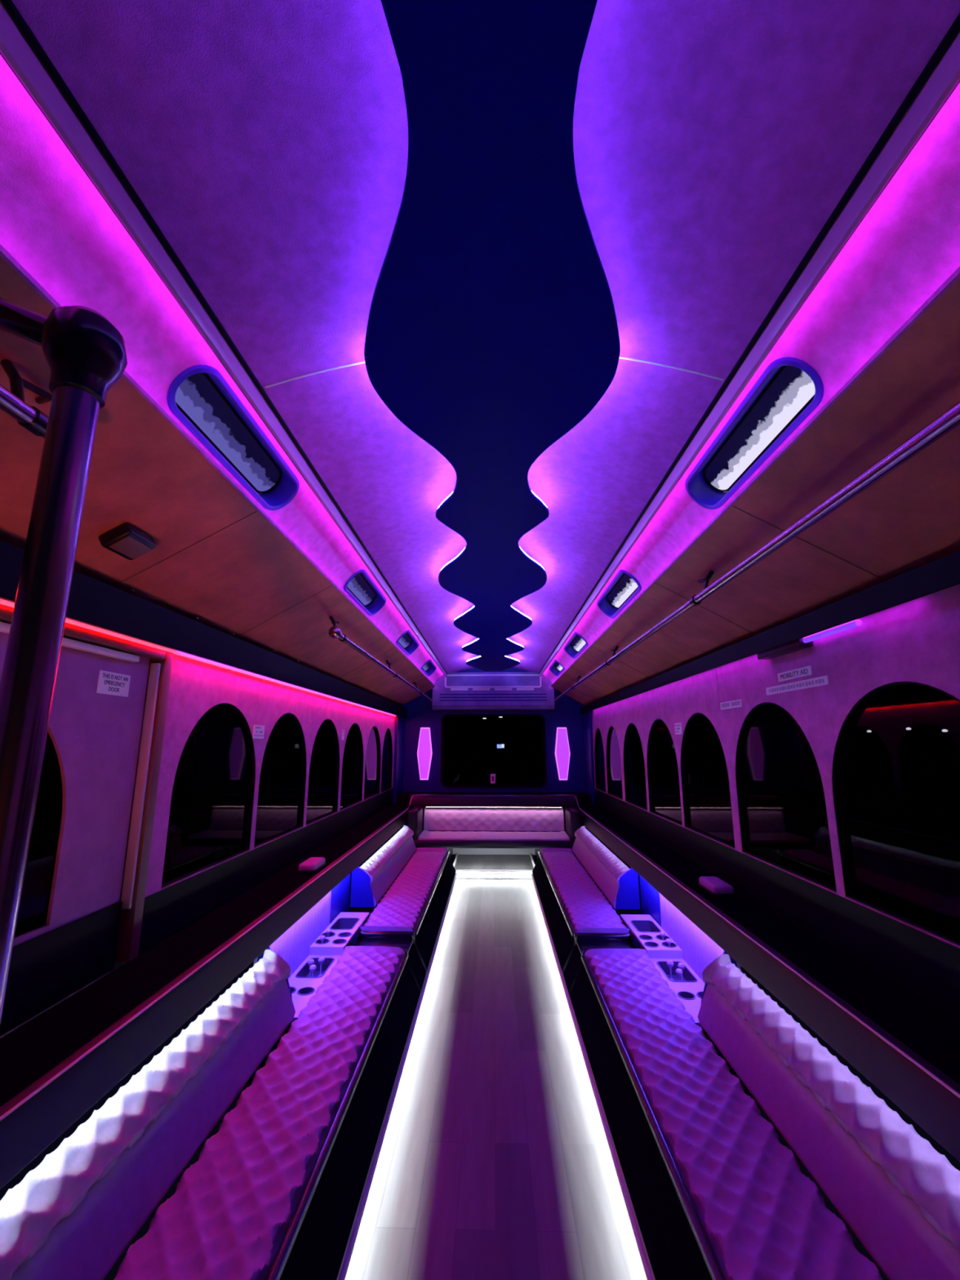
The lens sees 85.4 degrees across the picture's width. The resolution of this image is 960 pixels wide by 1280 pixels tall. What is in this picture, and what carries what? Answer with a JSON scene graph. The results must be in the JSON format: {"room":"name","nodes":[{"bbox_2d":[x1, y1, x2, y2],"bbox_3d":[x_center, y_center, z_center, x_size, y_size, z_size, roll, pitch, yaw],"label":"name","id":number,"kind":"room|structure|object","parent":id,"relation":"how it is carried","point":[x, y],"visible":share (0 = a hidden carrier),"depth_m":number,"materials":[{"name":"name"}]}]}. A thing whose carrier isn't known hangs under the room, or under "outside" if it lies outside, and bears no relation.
{"room":"vehicle interior","nodes":[
{"label":"vehicle interior","id":0,"kind":"room"},
{"bbox_2d":[0,297,127,1025],"bbox_3d":[-0.651,0.303,0.592,0.292,1.762,0.098,0,-11,1],"label":"pole","id":1,"kind":"object","parent":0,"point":[85,353],"visible":1,"depth_m":0.65,"materials":[{"name":"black metal"}]},
{"bbox_2d":[0,597,402,964],"bbox_3d":[-1.159,0.717,3.049,0.035,1.270,7.800,0,-11,1],"label":"wall","id":2,"kind":"structure","parent":0,"point":[196,686],"depth_m":2.51,"materials":[{"name":"fabric"}]},
{"bbox_2d":[0,604,173,1038],"bbox_3d":[-1.211,0.451,1.264,0.072,1.072,1.234,0,-11,1],"label":"door","id":3,"kind":"structure","parent":2,"relation":"in","point":[80,914],"depth_m":1.60,"materials":[{"name":"purple"}]},
{"bbox_2d":[96,670,130,697],"bbox_3d":[-1.205,0.145,1.717,0.003,0.073,0.142,0,-11,1],"label":"sign","id":4,"kind":"object","parent":3,"relation":"attached to","point":[108,682],"visible":1,"depth_m":1.71,"materials":[{"name":"white paper"}]},
{"bbox_2d":[0,598,395,716],"bbox_3d":[-1.118,0.394,3.724,0.015,0.012,5.600,0,-11,1],"label":"light strip","id":5,"kind":"object","parent":2,"relation":"attached to","point":[6,602],"visible":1,"depth_m":2.04,"materials":[{"name":"red plastic"}]},
{"bbox_2d":[0,540,407,718],"bbox_3d":[-1.107,0.208,3.139,0.069,0.147,7.780,0,-11,1],"label":"trim","id":6,"kind":"structure","parent":2,"relation":"attached to","point":[91,601],"depth_m":1.87,"materials":[{"name":"black"}]},
{"bbox_2d":[0,795,413,1189],"bbox_3d":[-0.999,1.261,2.727,0.290,0.239,7.390,0,-11,1],"label":"window ledge","id":7,"kind":"object","parent":2,"relation":"attached to","point":[55,1066],"visible":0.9,"depth_m":1.49,"materials":[{"name":"black plastic"}]},
{"bbox_2d":[296,857,326,872],"bbox_3d":[-0.979,1.309,3.038,0.106,0.045,0.206,0,-11,1],"label":"pad","id":8,"kind":"object","parent":7,"relation":"on","point":[312,864],"visible":1,"depth_m":2.96,"materials":[{"name":"leather"}]},
{"bbox_2d":[160,703,255,888],"bbox_3d":[-1.175,0.636,2.326,0.029,0.702,0.708,0,-11,1],"label":"window","id":9,"kind":"structure","parent":2,"relation":"in","point":[210,822],"depth_m":2.30,"materials":[{"name":"black glass"}]},
{"bbox_2d":[0,244,435,706],"bbox_3d":[-0.909,-0.015,3.097,0.466,0.269,7.620,0,-11,1],"label":"ceiling panel","id":10,"kind":"object","parent":2,"relation":"attached to","point":[218,561],"visible":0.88,"depth_m":1.59,"materials":[{"name":"wood"}]},
{"bbox_2d":[0,359,52,439],"bbox_3d":[-0.835,-0.581,0.186,0.114,0.143,1.696,0,-11,1],"label":"handrail","id":11,"kind":"object","parent":10,"relation":"attached to","point":[12,402],"visible":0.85,"depth_m":0.90,"materials":[{"name":"silver metal"}]},
{"bbox_2d":[98,522,156,559],"bbox_3d":[-0.998,-0.278,1.479,0.091,0.072,0.120,0,-11,1],"label":"box","id":12,"kind":"object","parent":10,"relation":"attached to","point":[125,540],"visible":1,"depth_m":1.45,"materials":[{"name":"black plastic"}]},
{"bbox_2d":[328,615,432,702],"bbox_3d":[-0.715,0.324,4.685,0.124,0.153,4.224,0,-11,1],"label":"handrail","id":13,"kind":"object","parent":10,"relation":"attached to","point":[335,632],"visible":1,"depth_m":3.21,"materials":[{"name":"silver metal"}]},
{"bbox_2d":[253,724,264,738],"bbox_3d":[-1.150,0.478,2.708,0.002,0.069,0.126,0,-11,1],"label":"sign","id":14,"kind":"object","parent":2,"relation":"attached to","point":[259,730],"visible":1,"depth_m":2.70,"materials":[{"name":"white paper"}]},
{"bbox_2d":[137,788,393,955],"bbox_3d":[-1.105,1.484,4.271,0.003,0.185,5.060,0,-11,1],"label":"trim","id":15,"kind":"structure","parent":2,"relation":"attached to","point":[170,910],"depth_m":2.44,"materials":[{"name":"black"}]},
{"bbox_2d":[253,712,306,848],"bbox_3d":[-1.157,0.783,3.061,0.029,0.702,0.698,0,-11,1],"label":"window","id":16,"kind":"structure","parent":2,"relation":"in","point":[282,777],"depth_m":3.06,"materials":[{"name":"black glass"}]},
{"bbox_2d":[306,719,339,825],"bbox_3d":[-1.138,0.930,3.796,0.029,0.702,0.702,0,-11,1],"label":"window","id":17,"kind":"structure","parent":2,"relation":"in","point":[324,768],"depth_m":3.83,"materials":[{"name":"black glass"}]},
{"bbox_2d":[342,729,344,740],"bbox_3d":[-1.111,0.770,4.224,0.002,0.083,0.057,0,-11,1],"label":"sign","id":18,"kind":"object","parent":2,"relation":"attached to","point":[343,731],"visible":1,"depth_m":4.22,"materials":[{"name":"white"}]},
{"bbox_2d":[339,723,363,810],"bbox_3d":[-1.119,1.081,4.551,0.029,0.702,0.708,0,-11,1],"label":"window","id":19,"kind":"structure","parent":2,"relation":"in","point":[351,794],"depth_m":4.59,"materials":[{"name":"black glass"}]},
{"bbox_2d":[364,725,380,799],"bbox_3d":[-1.099,1.232,5.306,0.029,0.702,0.698,0,-11,1],"label":"window","id":20,"kind":"structure","parent":2,"relation":"in","point":[372,766],"depth_m":5.36,"materials":[{"name":"black glass"}]},
{"bbox_2d":[381,728,392,792],"bbox_3d":[-1.081,1.372,6.007,0.029,0.702,0.608,0,-11,1],"label":"window","id":21,"kind":"structure","parent":2,"relation":"in","point":[387,756],"depth_m":6.10,"materials":[{"name":"black glass"}]},
{"bbox_2d":[392,715,404,804],"bbox_3d":[-1.031,1.483,6.623,0.032,1.110,0.475,0,-11,1],"label":"trim","id":22,"kind":"structure","parent":2,"relation":"attached to","point":[399,721],"depth_m":6.51,"materials":[{"name":"blue"}]},
{"bbox_2d":[343,569,386,615],"bbox_3d":[-0.671,-0.280,3.006,0.152,0.152,0.674,0,-11,1],"label":"ceiling light","id":23,"kind":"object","parent":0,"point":[359,586],"depth_m":3.08,"materials":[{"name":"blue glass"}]},
{"bbox_2d":[11,0,959,673],"bbox_3d":[0.078,-0.358,3.232,1.310,0.150,7.800,0,-11,1],"label":"ceiling","id":24,"kind":"structure","parent":0,"point":[265,141],"depth_m":0.93,"materials":[{"name":"paint"}]},
{"bbox_2d":[264,360,364,388],"bbox_3d":[-0.435,-0.705,1.381,0.271,0.078,0.006,0,-11,1],"label":"trim","id":25,"kind":"structure","parent":24,"relation":"attached to","point":[360,362],"depth_m":1.38,"materials":[{"name":"white"}]},
{"bbox_2d":[364,0,620,671],"bbox_3d":[0.075,-0.379,3.106,0.650,0.100,7.511,0,-11,1],"label":"panel","id":26,"kind":"object","parent":24,"relation":"hanging from","point":[492,332],"visible":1,"depth_m":1.08,"materials":[{"name":"blue"}]},
{"bbox_2d":[619,356,723,380],"bbox_3d":[0.495,-0.709,1.358,0.271,0.078,0.006,0,-11,1],"label":"trim","id":27,"kind":"structure","parent":24,"relation":"attached to","point":[620,357],"depth_m":1.36,"materials":[{"name":"white"}]},
{"bbox_2d":[395,666,593,860],"bbox_3d":[0.176,1.569,6.853,2.520,2.490,0.060,0,-11,1],"label":"wall","id":28,"kind":"structure","parent":0,"point":[566,713],"depth_m":6.86,"materials":[{"name":"blue"}]},
{"bbox_2d":[0,54,443,684],"bbox_3d":[-0.655,-0.235,3.175,0.144,0.146,7.700,0,-11,1],"label":"ceiling trim panel","id":29,"kind":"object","parent":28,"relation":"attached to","point":[55,222],"depth_m":0.96,"materials":[{"name":"fabric"}]},
{"bbox_2d":[395,630,419,655],"bbox_3d":[-0.634,0.011,4.462,0.152,0.152,0.684,0,-11,1],"label":"ceiling light","id":30,"kind":"object","parent":29,"relation":"in","point":[406,642],"depth_m":4.62,"materials":[{"name":"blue plastic"}]},
{"bbox_2d":[420,658,436,676],"bbox_3d":[-0.597,0.300,5.908,0.152,0.152,0.734,0,-11,1],"label":"ceiling light","id":31,"kind":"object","parent":29,"relation":"attached to","point":[428,667],"depth_m":6.14,"materials":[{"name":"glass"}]},
{"bbox_2d":[0,0,448,677],"bbox_3d":[-0.545,-0.278,3.181,0.020,0.052,7.700,0,-11,1],"label":"trim","id":32,"kind":"structure","parent":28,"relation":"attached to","point":[15,48],"depth_m":0.92,"materials":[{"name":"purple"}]},
{"bbox_2d":[166,364,299,510],"bbox_3d":[-0.709,-0.574,1.536,0.152,0.152,0.654,0,-11,1],"label":"ceiling light","id":33,"kind":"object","parent":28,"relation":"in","point":[199,397],"depth_m":1.50,"materials":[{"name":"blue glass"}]},
{"bbox_2d":[417,727,432,779],"bbox_3d":[-0.725,1.488,6.829,0.196,0.670,0.062,0,-11,1],"label":"wall lamp","id":34,"kind":"object","parent":28,"relation":"attached to","point":[424,753],"visible":1,"depth_m":6.80,"materials":[{"name":"pink plastic"}]},
{"bbox_2d":[431,671,554,710],"bbox_3d":[0.173,0.679,6.911,1.600,0.500,0.165,0,-11,1],"label":"air conditioner","id":35,"kind":"object","parent":28,"relation":"attached to","point":[510,691],"visible":0.95,"depth_m":6.86,"materials":[{"name":"white plastic"}]},
{"bbox_2d":[450,688,467,690],"bbox_3d":[-0.273,0.651,6.874,0.230,0.030,0.013,0,-11,1],"label":"vent","id":36,"kind":"object","parent":35,"relation":"attached to","point":[451,689],"depth_m":6.87,"materials":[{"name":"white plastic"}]},
{"bbox_2d":[472,688,489,690],"bbox_3d":[0.017,0.649,6.867,0.230,0.030,0.013,0,-11,1],"label":"vent","id":37,"kind":"object","parent":35,"relation":"attached to","point":[473,689],"depth_m":6.86,"materials":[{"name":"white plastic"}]},
{"bbox_2d":[494,688,511,690],"bbox_3d":[0.307,0.648,6.860,0.230,0.030,0.013,0,-11,1],"label":"vent","id":38,"kind":"object","parent":35,"relation":"attached to","point":[495,689],"depth_m":6.86,"materials":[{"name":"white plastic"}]},
{"bbox_2d":[516,688,533,690],"bbox_3d":[0.597,0.646,6.853,0.230,0.030,0.013,0,-11,1],"label":"vent","id":39,"kind":"object","parent":35,"relation":"attached to","point":[517,689],"depth_m":6.85,"materials":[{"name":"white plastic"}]},
{"bbox_2d":[440,714,546,787],"bbox_3d":[0.175,1.449,6.839,1.380,0.940,0.013,0,-11,1],"label":"window","id":40,"kind":"structure","parent":28,"relation":"in","point":[470,753],"depth_m":6.84,"materials":[{"name":"black glass"}]},
{"bbox_2d":[490,773,495,783],"bbox_3d":[0.168,1.800,6.758,0.065,0.120,0.020,0,-11,1],"label":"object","id":41,"kind":"structure","parent":40,"relation":"attached to","point":[492,775],"depth_m":6.75,"materials":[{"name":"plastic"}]},
{"bbox_2d":[497,744,504,748],"bbox_3d":[0.270,1.397,6.843,0.100,0.055,0.006,0,-11,1],"label":"lamp","id":42,"kind":"object","parent":40,"relation":"attached to","point":[499,746],"visible":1,"depth_m":6.84,"materials":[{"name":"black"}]},
{"bbox_2d":[555,727,569,780],"bbox_3d":[1.075,1.479,6.785,0.196,0.670,0.062,0,-11,1],"label":"wall lamp","id":43,"kind":"object","parent":28,"relation":"attached to","point":[562,747],"visible":1,"depth_m":6.76,"materials":[{"name":"purple"}]},
{"bbox_2d":[538,13,959,676],"bbox_3d":[0.698,-0.284,3.150,0.020,0.052,7.700,0,-11,1],"label":"trim","id":44,"kind":"structure","parent":28,"relation":"attached to","point":[944,78],"depth_m":0.96,"materials":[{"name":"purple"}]},
{"bbox_2d":[542,82,959,683],"bbox_3d":[0.808,-0.242,3.139,0.144,0.146,7.700,0,-11,1],"label":"ceiling trim panel","id":45,"kind":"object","parent":28,"relation":"attached to","point":[906,246],"depth_m":1.00,"materials":[{"name":"fabric"}]},
{"bbox_2d":[548,659,564,676],"bbox_3d":[0.891,0.306,5.935,0.152,0.152,0.704,0,-11,1],"label":"ceiling light","id":46,"kind":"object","parent":45,"relation":"attached to","point":[556,668],"depth_m":6.17,"materials":[{"name":"white plastic"}]},
{"bbox_2d":[563,631,588,658],"bbox_3d":[0.857,0.036,4.587,0.152,0.152,0.794,0,-11,1],"label":"ceiling light","id":47,"kind":"object","parent":45,"relation":"in","point":[576,644],"depth_m":4.73,"materials":[{"name":"white plastic"}]},
{"bbox_2d":[596,569,641,617],"bbox_3d":[0.817,-0.274,3.038,0.152,0.152,0.734,0,-11,1],"label":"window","id":48,"kind":"structure","parent":45,"relation":"in","point":[624,586],"depth_m":3.11,"materials":[{"name":"glass"}]},
{"bbox_2d":[684,356,823,509],"bbox_3d":[0.778,-0.578,1.519,0.152,0.152,0.674,0,-11,1],"label":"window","id":49,"kind":"structure","parent":45,"relation":"in","point":[788,389],"depth_m":1.48,"materials":[{"name":"glass"}]},
{"bbox_2d":[345,861,646,1279],"bbox_3d":[0.075,1.976,2.638,1.600,0.040,7.550,0,-11,1],"label":"floor","id":50,"kind":"structure","parent":0,"point":[495,1162],"depth_m":1.90,"materials":[{"name":"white wood"}]},
{"bbox_2d":[0,946,422,1279],"bbox_3d":[-0.656,1.306,0.924,0.610,0.599,3.890,0,-11,1],"label":"bench","id":51,"kind":"object","parent":50,"relation":"on","point":[281,1190],"visible":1,"depth_m":1.38,"materials":[{"name":"leather"}]},
{"bbox_2d":[113,946,404,1279],"bbox_3d":[-0.623,1.301,0.906,0.348,0.064,3.855,0,-11,1],"label":"seat cushion","id":52,"kind":"object","parent":51,"relation":"on","point":[236,1213],"depth_m":1.43,"materials":[{"name":"leather"}]},
{"bbox_2d":[244,873,368,1089],"bbox_3d":[-0.830,1.665,2.864,0.207,0.653,1.454,0,-11,1],"label":"console","id":53,"kind":"object","parent":50,"relation":"on","point":[321,936],"visible":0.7,"depth_m":2.76,"materials":[{"name":"grey plastic"}]},
{"bbox_2d":[288,955,342,1020],"bbox_3d":[-0.829,1.626,2.466,0.185,0.012,0.650,0,-11,1],"label":"tray","id":54,"kind":"object","parent":53,"relation":"on","point":[302,988],"depth_m":2.49,"materials":[{"name":"grey plastic"}]},
{"bbox_2d":[310,911,368,949],"bbox_3d":[-0.814,1.708,3.076,0.185,0.012,0.580,0,-11,1],"label":"tray","id":55,"kind":"object","parent":53,"relation":"on","point":[335,939],"depth_m":3.00,"materials":[{"name":"grey plastic"}]},
{"bbox_2d":[353,938,429,999],"bbox_3d":[-0.509,1.868,2.917,0.420,0.276,0.312,0,-11,1],"label":"divider","id":56,"kind":"object","parent":50,"relation":"on","point":[420,976],"visible":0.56,"depth_m":2.96,"materials":[{"name":"black"}]},
{"bbox_2d":[350,825,457,973],"bbox_3d":[-0.571,1.975,4.269,0.610,0.599,2.445,0,-11,1],"label":"bench","id":57,"kind":"object","parent":50,"relation":"on","point":[415,907],"visible":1,"depth_m":3.81,"materials":[{"name":"leather"}]},
{"bbox_2d":[356,847,448,937],"bbox_3d":[-0.536,1.977,4.285,0.348,0.064,2.410,0,-11,1],"label":"seat cushion","id":58,"kind":"object","parent":57,"relation":"on","point":[405,907],"depth_m":3.85,"materials":[{"name":"leather"}]},
{"bbox_2d":[453,852,534,879],"bbox_3d":[0.158,2.553,5.916,0.896,0.111,0.872,0,-11,1],"label":"step","id":59,"kind":"structure","parent":50,"relation":"on","point":[466,866],"depth_m":5.70,"materials":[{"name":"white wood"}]},
{"bbox_2d":[396,791,591,863],"bbox_3d":[0.160,2.224,6.070,2.400,0.819,1.200,0,-11,1],"label":"bench","id":60,"kind":"object","parent":50,"relation":"on","point":[443,811],"visible":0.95,"depth_m":5.97,"materials":[{"name":"white leather"}]},
{"bbox_2d":[417,830,569,840],"bbox_3d":[0.152,2.149,5.740,1.600,0.036,0.497,0,-11,1],"label":"seat cushion","id":61,"kind":"object","parent":60,"relation":"on","point":[481,835],"depth_m":5.65,"materials":[{"name":"leather"}]},
{"bbox_2d":[396,791,591,804],"bbox_3d":[0.171,1.994,6.529,2.400,0.130,0.390,0,-11,1],"label":"shelf","id":62,"kind":"object","parent":60,"relation":"attached to","point":[403,797],"depth_m":6.51,"materials":[{"name":"black"}]},
{"bbox_2d":[530,826,639,975],"bbox_3d":[0.799,1.968,4.235,0.610,0.599,2.445,0,-11,1],"label":"bench","id":63,"kind":"object","parent":50,"relation":"on","point":[573,908],"visible":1,"depth_m":3.77,"materials":[{"name":"leather"}]},
{"bbox_2d":[539,848,634,939],"bbox_3d":[0.766,1.970,4.253,0.348,0.064,2.410,0,-11,1],"label":"seat cushion","id":64,"kind":"object","parent":63,"relation":"on","point":[584,908],"depth_m":3.81,"materials":[{"name":"leather"}]},
{"bbox_2d":[560,941,636,1000],"bbox_3d":[0.671,1.862,2.888,0.420,0.276,0.312,0,-11,1],"label":"divider","id":65,"kind":"object","parent":50,"relation":"on","point":[573,967],"visible":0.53,"depth_m":2.93,"materials":[{"name":"black"}]},
{"bbox_2d":[620,875,751,1097],"bbox_3d":[0.986,1.657,2.819,0.207,0.653,1.454,0,-11,1],"label":"console","id":66,"kind":"object","parent":50,"relation":"on","point":[669,939],"visible":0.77,"depth_m":2.71,"materials":[{"name":"grey plastic"}]},
{"bbox_2d":[620,914,681,950],"bbox_3d":[0.981,1.699,3.032,0.185,0.012,0.580,0,-11,1],"label":"tray","id":67,"kind":"object","parent":66,"relation":"on","point":[650,940],"depth_m":2.99,"materials":[{"name":"grey plastic"}]},
{"bbox_2d":[648,958,705,1026],"bbox_3d":[0.965,1.617,2.421,0.185,0.012,0.650,0,-11,1],"label":"tray","id":68,"kind":"object","parent":66,"relation":"on","point":[690,993],"depth_m":2.44,"materials":[{"name":"grey plastic"}]},
{"bbox_2d":[567,948,959,1279],"bbox_3d":[0.714,1.299,0.890,0.610,0.599,3.890,0,-11,1],"label":"bench","id":69,"kind":"object","parent":50,"relation":"on","point":[710,1189],"visible":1,"depth_m":1.40,"materials":[{"name":"leather"}]},
{"bbox_2d":[584,583,959,948],"bbox_3d":[1.315,0.705,2.988,0.035,1.270,7.800,0,-11,1],"label":"wall","id":70,"kind":"structure","parent":0,"point":[917,640],"depth_m":1.93,"materials":[{"name":"fabric"}]},
{"bbox_2d":[582,711,595,804],"bbox_3d":[1.370,1.471,6.564,0.032,1.110,0.475,0,-11,1],"label":"trim","id":71,"kind":"structure","parent":70,"relation":"attached to","point":[587,717],"depth_m":6.45,"materials":[{"name":"blue"}]},
{"bbox_2d":[594,728,605,792],"bbox_3d":[1.391,1.372,6.005,0.029,0.702,0.578,0,-11,1],"label":"window","id":72,"kind":"structure","parent":70,"relation":"in","point":[600,779],"depth_m":6.09,"materials":[{"name":"black glass"}]},
{"bbox_2d":[606,725,622,799],"bbox_3d":[1.373,1.233,5.309,0.029,0.702,0.658,0,-11,1],"label":"window","id":73,"kind":"structure","parent":70,"relation":"in","point":[613,755],"depth_m":5.38,"materials":[{"name":"black glass"}]},
{"bbox_2d":[623,723,647,810],"bbox_3d":[1.353,1.080,4.544,0.029,0.702,0.702,0,-11,1],"label":"window","id":74,"kind":"structure","parent":70,"relation":"in","point":[633,757],"depth_m":4.58,"materials":[{"name":"black glass"}]},
{"bbox_2d":[647,719,682,825],"bbox_3d":[1.334,0.929,3.789,0.029,0.702,0.718,0,-11,1],"label":"window","id":75,"kind":"structure","parent":70,"relation":"in","point":[664,788],"depth_m":3.82,"materials":[{"name":"black glass"}]},
{"bbox_2d":[674,722,682,734],"bbox_3d":[1.306,0.584,3.429,0.002,0.074,0.123,0,-11,1],"label":"sign","id":76,"kind":"object","parent":70,"relation":"attached to","point":[677,726],"visible":1,"depth_m":3.42,"materials":[{"name":"white paper"}]},
{"bbox_2d":[680,712,735,848],"bbox_3d":[1.315,0.781,3.049,0.029,0.702,0.708,0,-11,1],"label":"window","id":77,"kind":"structure","parent":70,"relation":"in","point":[705,786],"depth_m":3.05,"materials":[{"name":"black glass"}]},
{"bbox_2d":[715,669,719,710],"bbox_3d":[1.290,0.270,2.830,0.003,0.220,0.012,0,-11,1],"label":"trim","id":78,"kind":"structure","parent":70,"relation":"attached to","point":[715,669],"depth_m":2.83,"materials":[{"name":"plastic"}]},
{"bbox_2d":[720,698,742,710],"bbox_3d":[1.286,0.332,2.672,0.002,0.038,0.239,0,-11,1],"label":"sign","id":79,"kind":"object","parent":70,"relation":"attached to","point":[733,704],"visible":1,"depth_m":2.66,"materials":[{"name":"white"}]},
{"bbox_2d":[550,266,959,706],"bbox_3d":[1.060,-0.024,3.048,0.466,0.269,7.620,0,-11,1],"label":"ceiling side panel","id":80,"kind":"object","parent":70,"relation":"attached to","point":[908,519],"visible":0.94,"depth_m":1.47,"materials":[{"name":"wood"}]},
{"bbox_2d":[554,400,959,701],"bbox_3d":[0.911,-0.015,3.014,0.114,0.143,7.550,0,-11,1],"label":"handrail","id":81,"kind":"object","parent":80,"relation":"attached to","point":[949,420],"visible":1,"depth_m":1.25,"materials":[{"name":"silver metal"}]},
{"bbox_2d":[573,795,959,1161],"bbox_3d":[1.144,1.251,2.674,0.290,0.239,7.390,0,-11,1],"label":"window ledge","id":82,"kind":"object","parent":70,"relation":"attached to","point":[907,1046],"visible":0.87,"depth_m":1.57,"materials":[{"name":"black plastic"}]},
{"bbox_2d":[697,876,736,896],"bbox_3d":[1.170,1.218,2.583,0.106,0.045,0.206,0,-11,1],"label":"pad","id":83,"kind":"object","parent":82,"relation":"on","point":[714,886],"visible":1,"depth_m":2.52,"materials":[{"name":"leather"}]},
{"bbox_2d":[579,550,959,714],"bbox_3d":[1.262,0.172,3.086,0.069,0.097,7.780,0,-11,1],"label":"trim","id":84,"kind":"structure","parent":70,"relation":"attached to","point":[943,573],"depth_m":1.78,"materials":[{"name":"black"}]},
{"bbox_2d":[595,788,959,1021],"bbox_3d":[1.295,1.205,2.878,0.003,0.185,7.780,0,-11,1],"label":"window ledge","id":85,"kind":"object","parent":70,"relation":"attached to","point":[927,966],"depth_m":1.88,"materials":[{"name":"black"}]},
{"bbox_2d":[735,702,836,892],"bbox_3d":[1.295,0.626,2.275,0.029,0.702,0.718,0,-11,1],"label":"window","id":86,"kind":"structure","parent":70,"relation":"in","point":[784,824],"depth_m":2.24,"materials":[{"name":"black glass"}]},
{"bbox_2d":[777,665,812,681],"bbox_3d":[1.271,0.138,2.109,0.003,0.036,0.237,0,-11,1],"label":"sign","id":87,"kind":"object","parent":70,"relation":"attached to","point":[804,671],"visible":1,"depth_m":2.10,"materials":[{"name":"white paper"}]},
{"bbox_2d":[765,675,828,695],"bbox_3d":[1.271,0.188,2.108,0.002,0.033,0.435,0,-11,1],"label":"sign","id":88,"kind":"object","parent":70,"relation":"attached to","point":[820,681],"visible":1,"depth_m":2.07,"materials":[{"name":"white"}]},
{"bbox_2d":[756,618,862,659],"bbox_3d":[1.242,0.009,1.996,0.054,0.034,0.620,0,-11,1],"label":"lamp","id":89,"kind":"object","parent":70,"relation":"attached to","point":[806,642],"visible":0.86,"depth_m":1.98,"materials":[{"name":"grey"}]},
{"bbox_2d":[832,681,959,945],"bbox_3d":[1.276,0.474,1.515,0.029,0.702,0.738,0,-11,1],"label":"window","id":90,"kind":"structure","parent":70,"relation":"in","point":[896,763],"depth_m":1.58,"materials":[{"name":"black glass"}]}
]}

